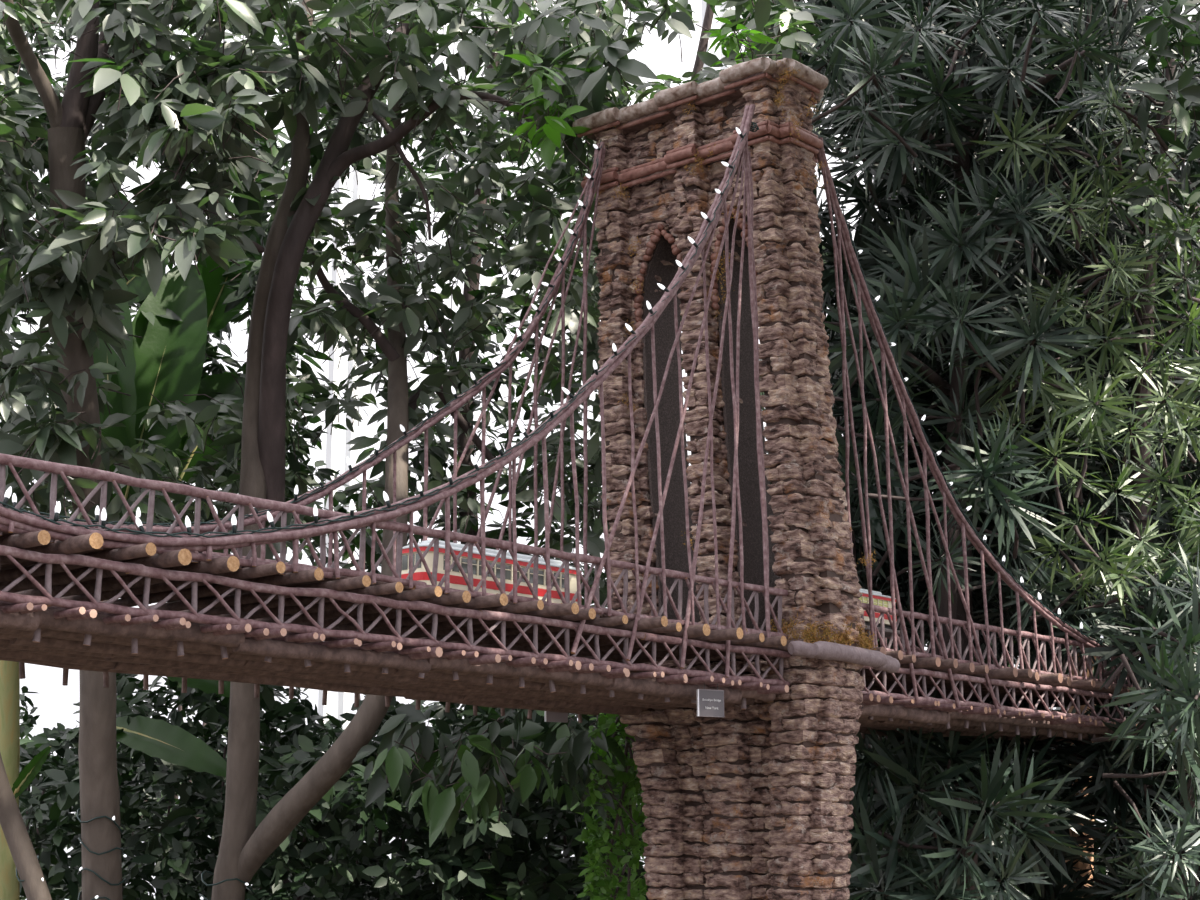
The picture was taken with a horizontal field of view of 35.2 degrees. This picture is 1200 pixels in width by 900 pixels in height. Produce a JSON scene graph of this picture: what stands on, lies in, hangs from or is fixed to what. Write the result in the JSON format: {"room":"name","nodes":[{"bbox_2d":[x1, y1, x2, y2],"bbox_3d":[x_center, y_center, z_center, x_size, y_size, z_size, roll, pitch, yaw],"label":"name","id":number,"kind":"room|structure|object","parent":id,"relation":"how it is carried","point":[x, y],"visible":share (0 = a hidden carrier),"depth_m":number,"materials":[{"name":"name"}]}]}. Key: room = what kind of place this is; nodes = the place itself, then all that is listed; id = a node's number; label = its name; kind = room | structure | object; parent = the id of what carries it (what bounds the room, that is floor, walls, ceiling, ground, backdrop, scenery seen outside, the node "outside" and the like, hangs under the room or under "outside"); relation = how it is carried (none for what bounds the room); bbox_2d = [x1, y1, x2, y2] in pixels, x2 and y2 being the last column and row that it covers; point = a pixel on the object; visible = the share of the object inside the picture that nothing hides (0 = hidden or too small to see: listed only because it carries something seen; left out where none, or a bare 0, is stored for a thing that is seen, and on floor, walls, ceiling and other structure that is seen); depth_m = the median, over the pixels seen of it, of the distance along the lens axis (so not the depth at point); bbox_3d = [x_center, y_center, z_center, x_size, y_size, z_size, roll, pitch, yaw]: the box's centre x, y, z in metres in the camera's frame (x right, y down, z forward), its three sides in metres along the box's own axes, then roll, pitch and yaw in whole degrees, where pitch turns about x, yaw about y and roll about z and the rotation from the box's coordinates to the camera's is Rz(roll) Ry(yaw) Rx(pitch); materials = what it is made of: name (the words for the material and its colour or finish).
{"room":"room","nodes":[
{"label":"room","id":0,"kind":"room"},
{"bbox_2d":[318,0,731,752],"bbox_3d":[0.000,-0.206,17.806,16.171,11.000,0.113,0,-12,0],"label":"wall","id":1,"kind":"structure","parent":0,"point":[333,372],"depth_m":17.81,"materials":[{"name":"white paint"}]},
{"label":"outside","id":2,"kind":"structure","parent":0,"visible":0},
{"bbox_3d":[-0.954,4.544,13.460,60.000,0.080,60.000,-10,-16,40],"label":"ground","id":3,"kind":"structure","parent":2,"visible":0},
{"bbox_2d":[0,753,51,899],"bbox_3d":[-1.934,2.093,6.925,0.746,2.009,0.585,-2,-12,8],"label":"trunk","id":4,"kind":"object","parent":3,"relation":"on","point":[42,879],"depth_m":6.97,"materials":[{"name":"brown wood"}]},
{"bbox_2d":[19,673,126,899],"bbox_3d":[-2.928,2.313,9.435,1.177,2.602,2.515,2,-12,-11],"label":"shrub","id":5,"kind":"object","parent":3,"relation":"on","point":[49,814],"visible":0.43,"depth_m":8.89,"materials":[{"name":"green plant"}]},
{"bbox_2d":[0,228,261,899],"bbox_3d":[-2.117,1.165,8.470,0.993,4.972,1.264,2,-12,-8],"label":"banana plant","id":6,"kind":"object","parent":3,"relation":"on","point":[167,363],"visible":0.38,"depth_m":8.89,"materials":[{"name":"green plant"}]},
{"bbox_2d":[0,0,276,899],"bbox_3d":[-2.041,0.524,7.064,1.552,5.650,1.938,2,-12,-8],"label":"tree","id":7,"kind":"object","parent":3,"relation":"on","point":[73,268],"visible":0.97,"depth_m":6.97,"materials":[{"name":"green plant"}]},
{"bbox_2d":[77,801,126,899],"bbox_3d":[-1.894,1.543,7.201,0.184,0.412,0.229,-1,-12,4],"label":"string lights","id":8,"kind":"object","parent":7,"relation":"attached to","point":[113,817],"visible":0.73,"depth_m":7.13,"materials":[{"name":"green plastic"}]},
{"bbox_2d":[71,673,306,899],"bbox_3d":[-2.093,2.275,9.440,1.167,2.678,2.611,3,-12,-15],"label":"shrub","id":9,"kind":"object","parent":3,"relation":"on","point":[204,796],"visible":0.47,"depth_m":8.83,"materials":[{"name":"green plant"}]},
{"bbox_2d":[0,0,627,899],"bbox_3d":[-1.657,0.315,9.869,4.116,7.117,2.850,1,-12,-5],"label":"tree","id":10,"kind":"object","parent":3,"relation":"on","point":[266,150],"visible":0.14,"depth_m":9.67,"materials":[{"name":"green plant"}]},
{"bbox_2d":[20,694,646,899],"bbox_3d":[-2.278,2.963,13.441,6.438,3.018,3.895,0,-12,-1],"label":"hedge","id":11,"kind":"object","parent":3,"relation":"on","point":[38,740],"visible":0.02,"depth_m":13.08,"materials":[{"name":"green plant"}]},
{"bbox_2d":[247,684,507,899],"bbox_3d":[-1.146,2.311,9.185,1.407,2.503,2.992,2,-12,-8],"label":"shrub","id":12,"kind":"object","parent":3,"relation":"on","point":[337,824],"visible":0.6,"depth_m":8.34,"materials":[{"name":"green plant"}]},
{"bbox_2d":[113,0,657,899],"bbox_3d":[-0.934,0.587,7.774,2.223,5.808,2.887,3,-12,-14],"label":"tree","id":13,"kind":"object","parent":3,"relation":"on","point":[479,773],"visible":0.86,"depth_m":7.56,"materials":[{"name":"green plant"}]},
{"bbox_2d":[199,870,253,899],"bbox_3d":[-1.459,1.707,7.402,0.208,0.164,0.216,5,-13,-24],"label":"string lights","id":14,"kind":"object","parent":13,"relation":"attached to","point":[201,896],"visible":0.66,"depth_m":7.34,"materials":[{"name":"green plastic"}]},
{"bbox_2d":[420,702,648,899],"bbox_3d":[-0.245,2.292,9.185,1.360,2.540,2.919,1,-12,-5],"label":"shrub","id":15,"kind":"object","parent":3,"relation":"on","point":[512,862],"visible":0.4,"depth_m":8.38,"materials":[{"name":"green plant"}]},
{"bbox_2d":[575,713,647,899],"bbox_3d":[0.062,1.993,6.812,0.312,2.177,0.866,0,-12,-1],"label":"vine","id":16,"kind":"object","parent":3,"relation":"on","point":[615,884],"visible":0.78,"depth_m":6.73,"materials":[{"name":"green plant"}]},
{"bbox_2d":[483,0,828,899],"bbox_3d":[0.296,0.513,8.000,1.519,6.052,3.426,0,-12,1],"label":"tree","id":17,"kind":"object","parent":3,"relation":"on","point":[681,22],"visible":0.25,"depth_m":8.20,"materials":[{"name":"green plant"}]},
{"bbox_2d":[573,57,899,899],"bbox_3d":[0.472,0.826,6.421,1.249,4.370,0.574,-8,-15,34],"label":"bridge tower","id":18,"kind":"structure","parent":3,"relation":"on","point":[751,803],"depth_m":6.50,"materials":[{"name":"brown stone"}]},
{"bbox_2d":[8,142,605,604],"bbox_3d":[-1.132,-0.476,5.552,0.043,1.904,3.506,-10,-16,40],"label":"cable","id":19,"kind":"object","parent":18,"relation":"attached to","point":[590,191],"visible":0.65,"depth_m":6.49,"materials":[{"name":"brown plant"}]},
{"bbox_2d":[91,506,99,523],"bbox_3d":[-1.376,0.178,5.114,0.047,0.048,0.023,-10,-16,40],"label":"string lights","id":20,"kind":"object","parent":19,"relation":"attached to","point":[97,509],"depth_m":5.13,"materials":[{"name":"white plastic"}]},
{"bbox_2d":[290,358,505,502],"bbox_3d":[-0.637,-0.069,6.032,0.047,0.612,0.910,-10,-16,40],"label":"string lights","id":21,"kind":"object","parent":19,"relation":"attached to","point":[402,428],"depth_m":5.99,"materials":[{"name":"white plastic"}]},
{"bbox_2d":[531,214,583,316],"bbox_3d":[-0.166,-0.655,6.708,0.047,0.436,0.270,-10,-16,40],"label":"string lights","id":22,"kind":"object","parent":19,"relation":"attached to","point":[558,258],"depth_m":6.73,"materials":[{"name":"white plastic"}]},
{"bbox_2d":[0,453,809,722],"bbox_3d":[-0.847,0.432,5.117,1.024,0.407,3.564,-10,-16,40],"label":"bridge deck","id":23,"kind":"object","parent":18,"relation":"attached to","point":[223,618],"visible":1,"depth_m":4.97,"materials":[{"name":"brown wood"}]},
{"bbox_2d":[0,104,770,676],"bbox_3d":[-0.584,-0.487,5.028,0.100,1.983,3.437,-10,-16,40],"label":"cable","id":24,"kind":"object","parent":23,"relation":"attached to","point":[13,519],"visible":0.98,"depth_m":5.72,"materials":[{"name":"brown plant"}]},
{"bbox_2d":[0,360,607,537],"bbox_3d":[-0.641,-0.055,4.827,0.054,0.727,2.001,-10,-15,39],"label":"string lights","id":25,"kind":"object","parent":24,"relation":"attached to","point":[270,517],"depth_m":4.67,"materials":[{"name":"white plastic"}]},
{"bbox_2d":[2,497,8,505],"bbox_3d":[-1.270,0.110,4.044,0.010,0.022,0.010,-7,-33,30],"label":"socket","id":26,"kind":"object","parent":25,"relation":"attached to","point":[5,500],"depth_m":4.04,"materials":[{"name":"black plastic"}]},
{"bbox_2d":[54,512,58,520],"bbox_3d":[-1.187,0.146,4.134,0.010,0.022,0.010,-3,-25,15],"label":"socket","id":27,"kind":"object","parent":25,"relation":"attached to","point":[56,515],"depth_m":4.13,"materials":[{"name":"black plastic"}]},
{"bbox_2d":[101,520,105,528],"bbox_3d":[-1.107,0.166,4.220,0.010,0.022,0.010,2,0,-10],"label":"socket","id":28,"kind":"object","parent":25,"relation":"attached to","point":[103,522],"depth_m":4.22,"materials":[{"name":"black plastic"}]},
{"bbox_2d":[232,525,236,532],"bbox_3d":[-0.869,0.188,4.499,0.010,0.022,0.010,-18,-20,33],"label":"socket","id":29,"kind":"object","parent":25,"relation":"attached to","point":[234,529],"depth_m":4.50,"materials":[{"name":"black plastic"}]},
{"bbox_2d":[688,146,738,259],"bbox_3d":[0.352,-0.808,6.198,0.054,0.463,0.282,-10,-15,39],"label":"string lights","id":30,"kind":"object","parent":24,"relation":"attached to","point":[704,215],"depth_m":6.23,"materials":[{"name":"white plastic"}]},
{"bbox_2d":[750,122,758,131],"bbox_3d":[0.523,-1.105,6.473,0.031,0.035,0.042,-10,-16,40],"label":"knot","id":31,"kind":"object","parent":24,"relation":"attached to","point":[753,127],"visible":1,"depth_m":6.47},
{"bbox_2d":[401,540,581,603],"bbox_3d":[-0.310,0.372,5.514,0.130,0.156,0.674,-10,-16,40],"label":"trolley","id":32,"kind":"object","parent":23,"relation":"on","point":[457,581],"visible":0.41,"depth_m":5.42,"materials":[{"name":"beige paint"}]},
{"bbox_2d":[544,711,567,722],"bbox_3d":[-0.149,0.879,6.478,0.090,0.104,0.008,7,-14,-31],"label":"plaque","id":33,"kind":"object","parent":23,"relation":"hanging from","point":[550,716],"visible":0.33,"depth_m":6.47,"materials":[{"name":"grey plastic"}]},
{"bbox_2d":[697,683,723,717],"bbox_3d":[0.338,0.759,5.792,0.098,0.114,0.008,7,-14,-31],"label":"plaque","id":34,"kind":"object","parent":23,"relation":"hanging from","point":[710,703],"visible":1,"depth_m":5.79,"materials":[{"name":"grey plastic"}]},
{"bbox_2d":[680,301,925,651],"bbox_3d":[1.062,0.091,8.000,0.043,1.813,2.672,-10,-16,40],"label":"cable","id":35,"kind":"object","parent":18,"relation":"attached to","point":[682,302],"visible":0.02,"depth_m":8.08,"materials":[{"name":"brown plant"}]},
{"bbox_2d":[817,137,1153,717],"bbox_3d":[1.646,0.072,7.483,0.044,1.985,2.672,-10,-16,40],"label":"cable","id":36,"kind":"object","parent":18,"relation":"attached to","point":[843,236],"visible":0.8,"depth_m":6.82,"materials":[{"name":"brown plant"}]},
{"bbox_2d":[835,185,1139,661],"bbox_3d":[1.598,0.002,7.419,0.037,1.560,2.325,-10,-16,40],"label":"string lights","id":37,"kind":"object","parent":36,"relation":"attached to","point":[983,540],"visible":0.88,"depth_m":7.05,"materials":[{"name":"white plastic"}]},
{"bbox_2d":[858,603,1168,746],"bbox_3d":[1.348,0.955,7.577,1.018,0.407,2.518,-10,-16,40],"label":"bridge deck","id":38,"kind":"object","parent":18,"relation":"attached to","point":[887,705],"visible":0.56,"depth_m":7.23,"materials":[{"name":"brown wood"}]},
{"bbox_2d":[859,625,899,649],"bbox_3d":[0.864,0.679,6.824,0.125,0.110,0.715,-10,-16,40],"label":"track","id":39,"kind":"object","parent":38,"relation":"on","point":[888,632],"visible":0.03,"depth_m":6.96,"materials":[{"name":"black metal"}]},
{"bbox_2d":[858,589,896,628],"bbox_3d":[0.853,0.556,6.836,0.130,0.136,0.659,-10,-16,40],"label":"trolley","id":40,"kind":"object","parent":39,"relation":"on","point":[879,599],"visible":0.19,"depth_m":6.94,"materials":[{"name":"beige paint"}]},
{"bbox_2d":[741,0,1199,899],"bbox_3d":[2.995,0.087,12.530,4.323,8.258,4.836,0,-12,2],"label":"tree","id":41,"kind":"object","parent":3,"relation":"on","point":[1176,6],"visible":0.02,"depth_m":11.68,"materials":[{"name":"green plant"}]},
{"bbox_2d":[770,0,1182,660],"bbox_3d":[1.861,0.095,8.909,2.259,6.786,3.338,-2,-12,9],"label":"tree","id":42,"kind":"object","parent":3,"relation":"on","point":[970,60],"visible":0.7,"depth_m":8.57,"materials":[{"name":"green plant"}]},
{"bbox_2d":[847,691,1115,899],"bbox_3d":[1.631,2.157,8.305,1.715,2.494,3.167,-1,-12,5],"label":"shrub","id":43,"kind":"object","parent":3,"relation":"on","point":[994,819],"visible":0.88,"depth_m":7.42,"materials":[{"name":"green plant"}]},
{"bbox_2d":[823,224,1177,843],"bbox_3d":[1.885,1.248,8.918,2.188,4.903,3.492,-1,-12,6],"label":"tree","id":44,"kind":"object","parent":3,"relation":"on","point":[1001,511],"visible":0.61,"depth_m":8.28,"materials":[{"name":"green plant"}]},
{"bbox_2d":[956,0,1199,883],"bbox_3d":[2.715,0.613,8.991,1.617,6.185,3.809,-4,-13,18],"label":"tree","id":45,"kind":"object","parent":3,"relation":"on","point":[1166,233],"visible":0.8,"depth_m":8.08,"materials":[{"name":"green plant"}]},
{"bbox_2d":[1064,652,1095,897],"bbox_3d":[2.430,2.285,9.611,0.183,3.004,0.782,1,-12,-3],"label":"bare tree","id":46,"kind":"object","parent":3,"relation":"on","point":[1078,864],"visible":0.02,"depth_m":9.54,"materials":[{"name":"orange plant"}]},
{"bbox_2d":[1045,702,1199,899],"bbox_3d":[2.524,2.191,8.284,1.324,2.257,3.292,-4,-13,20],"label":"shrub","id":47,"kind":"object","parent":3,"relation":"on","point":[1154,850],"visible":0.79,"depth_m":7.89,"materials":[{"name":"green plant"}]},
{"bbox_2d":[1053,531,1199,899],"bbox_3d":[2.475,1.764,7.802,1.150,3.066,2.843,-4,-13,17],"label":"shrub","id":48,"kind":"object","parent":3,"relation":"on","point":[1165,637],"visible":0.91,"depth_m":7.23,"materials":[{"name":"green plant"}]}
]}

